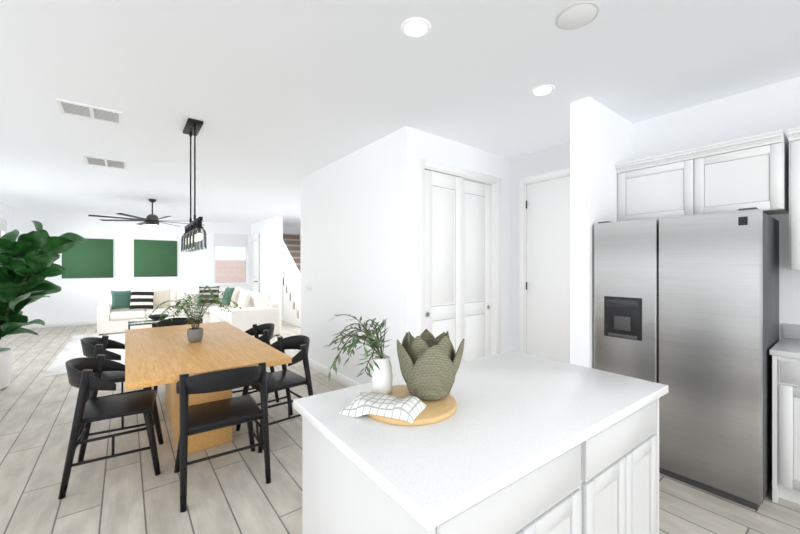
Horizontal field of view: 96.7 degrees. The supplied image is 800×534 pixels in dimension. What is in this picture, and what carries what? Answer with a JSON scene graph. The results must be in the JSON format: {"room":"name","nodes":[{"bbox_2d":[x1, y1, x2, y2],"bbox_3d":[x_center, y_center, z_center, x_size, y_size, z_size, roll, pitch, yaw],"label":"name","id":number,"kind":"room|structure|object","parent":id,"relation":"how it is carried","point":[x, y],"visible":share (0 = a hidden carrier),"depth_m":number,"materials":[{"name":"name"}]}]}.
{"room":"kitchen","nodes":[
{"label":"kitchen","id":0,"kind":"room"},
{"bbox_2d":[0,202,11,233],"bbox_3d":[-4.162,0.050,2.016,0.120,2.740,14.920,0,0,-38],"label":"wall","id":1,"kind":"structure","parent":0,"point":[5,212],"depth_m":7.64,"materials":[{"name":"white paint"}]},
{"bbox_2d":[0,218,6,237],"bbox_3d":[-7.874,-0.250,6.869,0.120,1.500,1.820,0,0,-38],"label":"window","id":2,"kind":"structure","parent":1,"relation":"in","point":[3,226],"depth_m":7.44,"materials":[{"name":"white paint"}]},
{"bbox_2d":[12,208,292,322],"bbox_3d":[-6.161,0.050,9.975,6.690,2.740,0.120,0,0,-38],"label":"wall","id":3,"kind":"structure","parent":0,"point":[76,299],"depth_m":9.06,"materials":[{"name":"white paint"}]},
{"bbox_2d":[22,320,96,328],"bbox_3d":[-6.654,1.363,9.509,5.100,0.115,0.014,0,0,-38],"label":"baseboard","id":4,"kind":"structure","parent":3,"relation":"attached to","point":[63,324],"depth_m":8.44,"materials":[{"name":"white paint"}]},
{"bbox_2d":[62,238,112,277],"bbox_3d":[-7.648,-0.215,8.727,0.950,0.970,0.034,0,0,-38],"label":"panel","id":5,"kind":"object","parent":3,"relation":"attached to","point":[91,258],"visible":0.79,"depth_m":8.73,"materials":[{"name":"green"}]},
{"bbox_2d":[134,239,176,276],"bbox_3d":[-6.561,-0.230,9.568,0.960,0.980,0.034,0,0,-38],"label":"panel","id":6,"kind":"object","parent":3,"relation":"attached to","point":[155,258],"visible":0.96,"depth_m":9.54,"materials":[{"name":"green"}]},
{"bbox_2d":[214,233,247,285],"bbox_3d":[-5.110,-0.225,10.749,0.960,1.550,0.120,0,0,-38],"label":"window","id":7,"kind":"structure","parent":3,"relation":"in","point":[229,240],"depth_m":10.73,"materials":[{"name":"white paint"}]},
{"bbox_2d":[251,216,282,317],"bbox_3d":[-3.835,0.050,10.129,0.120,2.740,2.479,0,0,-38],"label":"wall","id":8,"kind":"structure","parent":0,"point":[271,229],"depth_m":9.46,"materials":[{"name":"white paint"}]},
{"bbox_2d":[250,231,260,292],"bbox_3d":[-4.367,0.195,10.629,0.108,2.450,0.980,0,0,-38],"label":"entry door","id":9,"kind":"structure","parent":8,"relation":"in","point":[255,262],"depth_m":10.54,"materials":[{"name":"grey wood"}]},
{"bbox_2d":[293,226,300,239],"bbox_3d":[1.000,0.050,6.081,0.120,2.740,14.800,0,0,-38],"label":"wall","id":10,"kind":"structure","parent":0,"point":[296,230],"depth_m":11.61,"materials":[{"name":"white paint"}]},
{"bbox_2d":[301,130,397,383],"bbox_3d":[-0.707,0.050,4.415,0.120,2.740,2.409,0,0,-38],"label":"wall","id":11,"kind":"structure","parent":0,"point":[349,233],"depth_m":4.13,"materials":[{"name":"white paint"}]},
{"bbox_2d":[306,281,311,289],"bbox_3d":[-1.300,0.265,5.075,0.008,0.130,0.200,0,0,-38],"label":"light switch","id":12,"kind":"object","parent":11,"relation":"attached to","point":[308,285],"visible":1,"depth_m":5.07,"materials":[{"name":"white paint"}]},
{"bbox_2d":[300,358,360,387],"bbox_3d":[-0.676,1.363,4.362,0.134,0.115,2.558,0,0,-38],"label":"baseboard","id":13,"kind":"structure","parent":11,"relation":"attached to","point":[338,377],"depth_m":4.46,"materials":[{"name":"white paint"}]},
{"bbox_2d":[0,322,799,533],"bbox_3d":[-1.599,1.450,4.072,6.690,0.060,15.040,0,0,-38],"label":"floor","id":14,"kind":"structure","parent":0,"point":[231,493],"depth_m":2.37,"materials":[{"name":"grey wood"}]},
{"bbox_2d":[0,221,88,389],"bbox_3d":[-4.499,0.428,4.092,1.368,1.979,1.018,0,0,-38],"label":"fiddle leaf fig","id":15,"kind":"object","parent":14,"relation":"on","point":[27,266],"visible":1,"depth_m":4.13,"materials":[{"name":"green plant"}]},
{"bbox_2d":[42,332,124,376],"bbox_3d":[-4.540,1.416,6.855,2.900,0.008,3.500,0,0,-38],"label":"rug","id":16,"kind":"object","parent":14,"relation":"on","point":[72,348],"visible":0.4,"depth_m":5.87,"materials":[{"name":"white fabric"}]},
{"bbox_2d":[128,314,202,329],"bbox_3d":[-4.493,1.162,6.828,1.150,0.496,0.620,0,0,-38],"label":"coffee table","id":17,"kind":"object","parent":16,"relation":"on","point":[151,319],"visible":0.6,"depth_m":6.63,"materials":[{"name":"black metal"}]},
{"bbox_2d":[97,288,280,336],"bbox_3d":[-4.610,0.984,7.673,3.010,0.852,3.220,0,0,-38],"label":"sectional sofa","id":18,"kind":"object","parent":16,"relation":"on","point":[261,309],"visible":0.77,"depth_m":7.46,"materials":[{"name":"white fabric"}]},
{"bbox_2d":[111,290,130,309],"bbox_3d":[-6.126,0.720,7.853,0.400,0.420,0.140,0,-14,-44],"label":"pillow","id":19,"kind":"object","parent":18,"relation":"on","point":[121,299],"visible":0.92,"depth_m":7.78,"materials":[{"name":"green fabric"}]},
{"bbox_2d":[129,289,154,308],"bbox_3d":[-5.743,0.710,7.922,0.440,0.460,0.130,4,-14,-34],"label":"striped pillow","id":20,"kind":"object","parent":18,"relation":"on","point":[141,298],"visible":1,"depth_m":7.88,"materials":[{"name":"white fabric"}]},
{"bbox_2d":[153,289,170,306],"bbox_3d":[-5.584,0.720,8.272,0.420,0.420,0.140,0,-12,-30],"label":"pillow","id":21,"kind":"object","parent":18,"relation":"on","point":[161,296],"visible":0.67,"depth_m":8.24,"materials":[{"name":"beige fabric"}]},
{"bbox_2d":[199,286,219,304],"bbox_3d":[-4.765,0.710,8.880,0.460,0.460,0.140,0,-14,-24],"label":"striped pillow","id":22,"kind":"object","parent":18,"relation":"on","point":[207,292],"visible":0.6,"depth_m":8.83,"materials":[{"name":"white fabric"}]},
{"bbox_2d":[222,287,234,305],"bbox_3d":[-4.182,0.710,8.648,0.460,0.460,0.140,0,-16,44],"label":"pillow","id":23,"kind":"object","parent":18,"relation":"on","point":[228,291],"visible":0.75,"depth_m":8.53,"materials":[{"name":"green fabric"}]},
{"bbox_2d":[230,289,240,307],"bbox_3d":[-3.758,0.710,8.116,0.140,0.460,0.460,17,-9,-31],"label":"pillow","id":24,"kind":"object","parent":18,"relation":"on","point":[235,294],"visible":0.81,"depth_m":7.96,"materials":[{"name":"beige fabric"}]},
{"bbox_2d":[237,290,250,308],"bbox_3d":[-3.334,0.720,7.585,0.150,0.440,0.460,17,-11,-40],"label":"pillow","id":25,"kind":"object","parent":18,"relation":"on","point":[244,299],"visible":0.9,"depth_m":7.45,"materials":[{"name":"white fabric"}]},
{"bbox_2d":[58,354,163,498],"bbox_3d":[-2.003,1.026,2.516,0.535,0.795,0.533,0,0,-32],"label":"chair","id":26,"kind":"object","parent":14,"relation":"on","point":[80,371],"visible":1,"depth_m":2.42,"materials":[{"name":"black wood"}]},
{"bbox_2d":[78,335,153,439],"bbox_3d":[-2.571,1.026,3.259,0.535,0.795,0.533,0,0,-35],"label":"chair","id":27,"kind":"object","parent":14,"relation":"on","point":[93,346],"visible":0.48,"depth_m":3.10,"materials":[{"name":"black wood"}]},
{"bbox_2d":[152,317,200,394],"bbox_3d":[-2.623,1.026,4.212,0.533,0.795,0.535,0,0,-38],"label":"end chair","id":28,"kind":"object","parent":14,"relation":"on","point":[174,322],"visible":0.06,"depth_m":4.37,"materials":[{"name":"black wood"}]},
{"bbox_2d":[125,321,291,453],"bbox_3d":[-1.907,1.052,3.285,1.000,0.735,2.270,0,0,-38],"label":"dining table","id":29,"kind":"object","parent":14,"relation":"on","point":[167,356],"visible":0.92,"depth_m":2.82,"materials":[{"name":"brown wood"}]},
{"bbox_2d":[144,286,241,341],"bbox_3d":[-1.867,0.429,3.252,0.763,0.509,0.729,0,0,-38],"label":"potted plant","id":30,"kind":"object","parent":29,"relation":"on","point":[194,334],"visible":1,"depth_m":3.23,"materials":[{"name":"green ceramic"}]},
{"bbox_2d":[174,362,270,512],"bbox_3d":[-1.199,1.026,2.402,0.533,0.795,0.535,0,0,-35],"label":"head chair","id":31,"kind":"object","parent":14,"relation":"on","point":[206,417],"visible":1,"depth_m":2.26,"materials":[{"name":"black wood"}]},
{"bbox_2d":[232,323,278,401],"bbox_3d":[-1.622,1.026,3.801,0.535,0.795,0.533,0,0,-36],"label":"chair","id":32,"kind":"object","parent":14,"relation":"on","point":[266,331],"visible":0.25,"depth_m":3.81,"materials":[{"name":"black wood"}]},
{"bbox_2d":[236,335,312,452],"bbox_3d":[-1.056,1.026,3.077,0.535,0.795,0.533,0,0,-43],"label":"chair","id":33,"kind":"object","parent":14,"relation":"on","point":[285,378],"visible":0.62,"depth_m":3.02,"materials":[{"name":"black wood"}]},
{"bbox_2d":[283,233,300,327],"bbox_3d":[-2.844,0.182,9.950,1.190,2.466,3.280,0,0,-38],"label":"staircase","id":34,"kind":"structure","parent":14,"relation":"on","point":[292,242],"depth_m":9.20,"materials":[{"name":"white wood"}]},
{"bbox_2d":[283,241,300,317],"bbox_3d":[-2.850,0.127,9.084,0.110,2.577,2.162,0,0,-38],"label":"stair railing","id":35,"kind":"object","parent":34,"relation":"attached to","point":[290,270],"visible":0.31,"depth_m":8.93,"materials":[{"name":"white paint"}]},
{"bbox_2d":[302,417,601,533],"bbox_3d":[0.140,0.978,1.255,0.725,0.884,0.726,0,0,-36],"label":"base cabinet","id":36,"kind":"object","parent":14,"relation":"on","point":[563,495],"depth_m":1.05,"materials":[{"name":"white paint"}]},
{"bbox_2d":[293,351,667,530],"bbox_3d":[0.366,0.516,1.423,1.340,0.033,0.780,0,0,-36],"label":"countertop","id":37,"kind":"structure","parent":36,"relation":"on","point":[515,416],"depth_m":1.11,"materials":[{"name":"stone"}]},
{"bbox_2d":[338,392,426,422],"bbox_3d":[-0.059,0.468,1.212,0.270,0.060,0.135,0,0,24],"label":"tea towel","id":38,"kind":"object","parent":37,"relation":"on","point":[410,409],"visible":1,"depth_m":1.18,"materials":[{"name":"white fabric"}]},
{"bbox_2d":[367,385,456,425],"bbox_3d":[0.032,0.489,1.283,0.340,0.020,0.340,0,0,-38],"label":"serving board","id":39,"kind":"object","parent":37,"relation":"on","point":[432,412],"visible":0.38,"depth_m":1.18,"materials":[{"name":"brown wood"}]},
{"bbox_2d":[322,314,392,394],"bbox_3d":[-0.138,0.332,1.318,0.307,0.292,0.471,0,0,-38],"label":"vase","id":40,"kind":"object","parent":39,"relation":"on","point":[382,376],"visible":1,"depth_m":1.32,"materials":[{"name":"white"}]},
{"bbox_2d":[397,329,464,400],"bbox_3d":[0.105,0.360,1.325,0.247,0.236,0.252,0,0,-38],"label":"basket","id":41,"kind":"object","parent":39,"relation":"on","point":[429,362],"visible":1,"depth_m":1.24,"materials":[{"name":"wicker"}]},
{"bbox_2d":[602,398,658,533],"bbox_3d":[0.603,0.978,1.593,0.705,0.884,0.726,0,0,-36],"label":"base cabinet","id":42,"kind":"object","parent":14,"relation":"on","point":[606,481],"depth_m":1.35,"materials":[{"name":"white paint"}]},
{"bbox_2d":[594,207,778,510],"bbox_3d":[2.087,0.536,2.629,0.802,1.767,0.917,0,0,-38],"label":"refrigerator","id":43,"kind":"object","parent":14,"relation":"on","point":[686,309],"visible":0.83,"depth_m":2.26,"materials":[{"name":"grey metal"}]},
{"bbox_2d":[772,355,799,503],"bbox_3d":[2.656,0.978,2.124,0.597,0.884,0.538,0,0,-38],"label":"base cabinet","id":44,"kind":"object","parent":14,"relation":"on","point":[785,428],"visible":0.96,"depth_m":2.10,"materials":[{"name":"white paint"}]},
{"bbox_2d":[769,323,799,358],"bbox_3d":[3.072,0.467,1.576,0.608,0.133,1.937,0,0,-38],"label":"countertop","id":45,"kind":"structure","parent":44,"relation":"on","point":[787,344],"depth_m":2.29,"materials":[{"name":"stone"}]},
{"bbox_2d":[0,0,799,227],"bbox_3d":[-1.599,-1.350,4.072,6.690,0.060,15.040,0,0,-38],"label":"ceiling","id":46,"kind":"structure","parent":0,"point":[280,99],"depth_m":2.50,"materials":[{"name":"white paint"}]},
{"bbox_2d":[56,98,121,124],"bbox_3d":[-2.624,-1.313,3.027,0.410,0.012,0.320,0,0,-38],"label":"ceiling vent","id":47,"kind":"object","parent":46,"relation":"in","point":[67,107],"visible":1,"depth_m":3.01,"materials":[{"name":"white metal"}]},
{"bbox_2d":[83,155,125,168],"bbox_3d":[-3.703,-1.313,4.481,0.400,0.012,0.420,0,0,-38],"label":"ceiling vent","id":48,"kind":"object","parent":46,"relation":"in","point":[104,162],"visible":1,"depth_m":4.46,"materials":[{"name":"white metal"}]},
{"bbox_2d":[88,199,188,226],"bbox_3d":[-4.835,-1.062,6.943,1.875,0.515,1.875,0,0,-38],"label":"ceiling fan","id":49,"kind":"object","parent":46,"relation":"hanging from","point":[151,220],"visible":1,"depth_m":6.85,"materials":[{"name":"brown metal"}]},
{"bbox_2d":[181,118,206,251],"bbox_3d":[-1.940,-0.736,3.328,0.120,1.166,0.920,0,0,-38],"label":"dining pendant light","id":50,"kind":"object","parent":46,"relation":"hanging from","point":[193,238],"visible":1,"depth_m":3.22,"materials":[{"name":"black metal"}]},
{"bbox_2d":[400,17,430,38],"bbox_3d":[0.088,-1.315,1.964,0.171,0.008,0.171,0,0,-38],"label":"recessed light","id":51,"kind":"object","parent":46,"relation":"in","point":[416,27],"visible":1,"depth_m":1.96,"materials":[{"name":"white paint"}]},
{"bbox_2d":[531,85,554,95],"bbox_3d":[1.068,-1.315,2.658,0.171,0.008,0.171,0,0,-38],"label":"recessed light","id":52,"kind":"object","parent":46,"relation":"in","point":[542,90],"visible":1,"depth_m":2.65,"materials":[{"name":"white paint"}]},
{"bbox_2d":[555,1,599,29],"bbox_3d":[0.931,-1.317,1.870,0.214,0.006,0.214,0,0,-38],"label":"speaker","id":53,"kind":"object","parent":46,"relation":"attached to","point":[577,15],"visible":1,"depth_m":1.86,"materials":[{"name":"white plastic"}]},
{"bbox_2d":[398,126,509,375],"bbox_3d":[0.707,0.050,3.909,1.740,2.740,0.120,0,0,-38],"label":"wall","id":54,"kind":"structure","parent":0,"point":[414,145],"depth_m":3.42,"materials":[{"name":"white paint"}]},
{"bbox_2d":[425,170,462,361],"bbox_3d":[0.446,0.224,3.673,0.572,2.368,0.036,0,0,-38],"label":"closet door","id":55,"kind":"structure","parent":54,"relation":"in","point":[443,252],"depth_m":3.67,"materials":[{"name":"white wood"}]},
{"bbox_2d":[419,158,500,354],"bbox_3d":[0.645,0.188,3.850,1.260,2.465,0.136,0,0,-38],"label":"trim","id":56,"kind":"structure","parent":54,"relation":"attached to","point":[495,260],"depth_m":4.14,"materials":[{"name":"white paint"}]},
{"bbox_2d":[463,180,490,361],"bbox_3d":[0.842,0.224,4.030,0.572,2.368,0.036,0,0,-38],"label":"closet door","id":57,"kind":"structure","parent":54,"relation":"in","point":[477,268],"depth_m":4.04,"materials":[{"name":"white wood"}]},
{"bbox_2d":[570,96,632,368],"bbox_3d":[1.758,0.050,3.071,0.859,2.740,0.150,0,0,-38],"label":"wall","id":58,"kind":"structure","parent":0,"point":[601,140],"depth_m":2.82,"materials":[{"name":"white paint"}]},
{"bbox_2d":[510,77,799,351],"bbox_3d":[3.159,0.050,2.062,0.120,2.740,5.800,0,0,-38],"label":"wall","id":59,"kind":"structure","parent":0,"point":[770,108],"depth_m":2.85,"materials":[{"name":"white paint"}]},
{"bbox_2d":[519,167,569,353],"bbox_3d":[1.740,0.188,3.885,0.136,2.465,0.910,0,0,-38],"label":"trim","id":60,"kind":"structure","parent":59,"relation":"attached to","point":[524,182],"depth_m":4.16,"materials":[{"name":"white paint"}]},
{"bbox_2d":[526,176,569,362],"bbox_3d":[1.700,0.222,3.861,0.100,2.372,0.762,0,0,-38],"label":"pantry door","id":61,"kind":"structure","parent":59,"relation":"in","point":[548,267],"depth_m":3.94,"materials":[{"name":"white paint"}]},
{"bbox_2d":[615,129,788,221],"bbox_3d":[2.289,-0.625,2.766,0.391,0.500,0.978,0,0,-38],"label":"upper cabinet","id":62,"kind":"object","parent":59,"relation":"attached to","point":[740,173],"visible":0.94,"depth_m":2.57,"materials":[{"name":"white paint"}]},
{"bbox_2d":[788,131,799,269],"bbox_3d":[2.780,-0.410,2.174,0.336,0.862,0.520,0,0,-38],"label":"upper cabinet","id":63,"kind":"object","parent":59,"relation":"attached to","point":[794,196],"depth_m":2.26,"materials":[{"name":"white paint"}]},
{"label":"outside","id":64,"kind":"structure","parent":0,"visible":0},
{"bbox_2d":[215,260,244,282],"bbox_3d":[-6.947,0.620,11.441,15.000,1.840,3.000,0,0,-38],"label":"fence","id":65,"kind":"object","parent":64,"point":[222,275],"depth_m":13.46,"materials":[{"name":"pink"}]}
]}

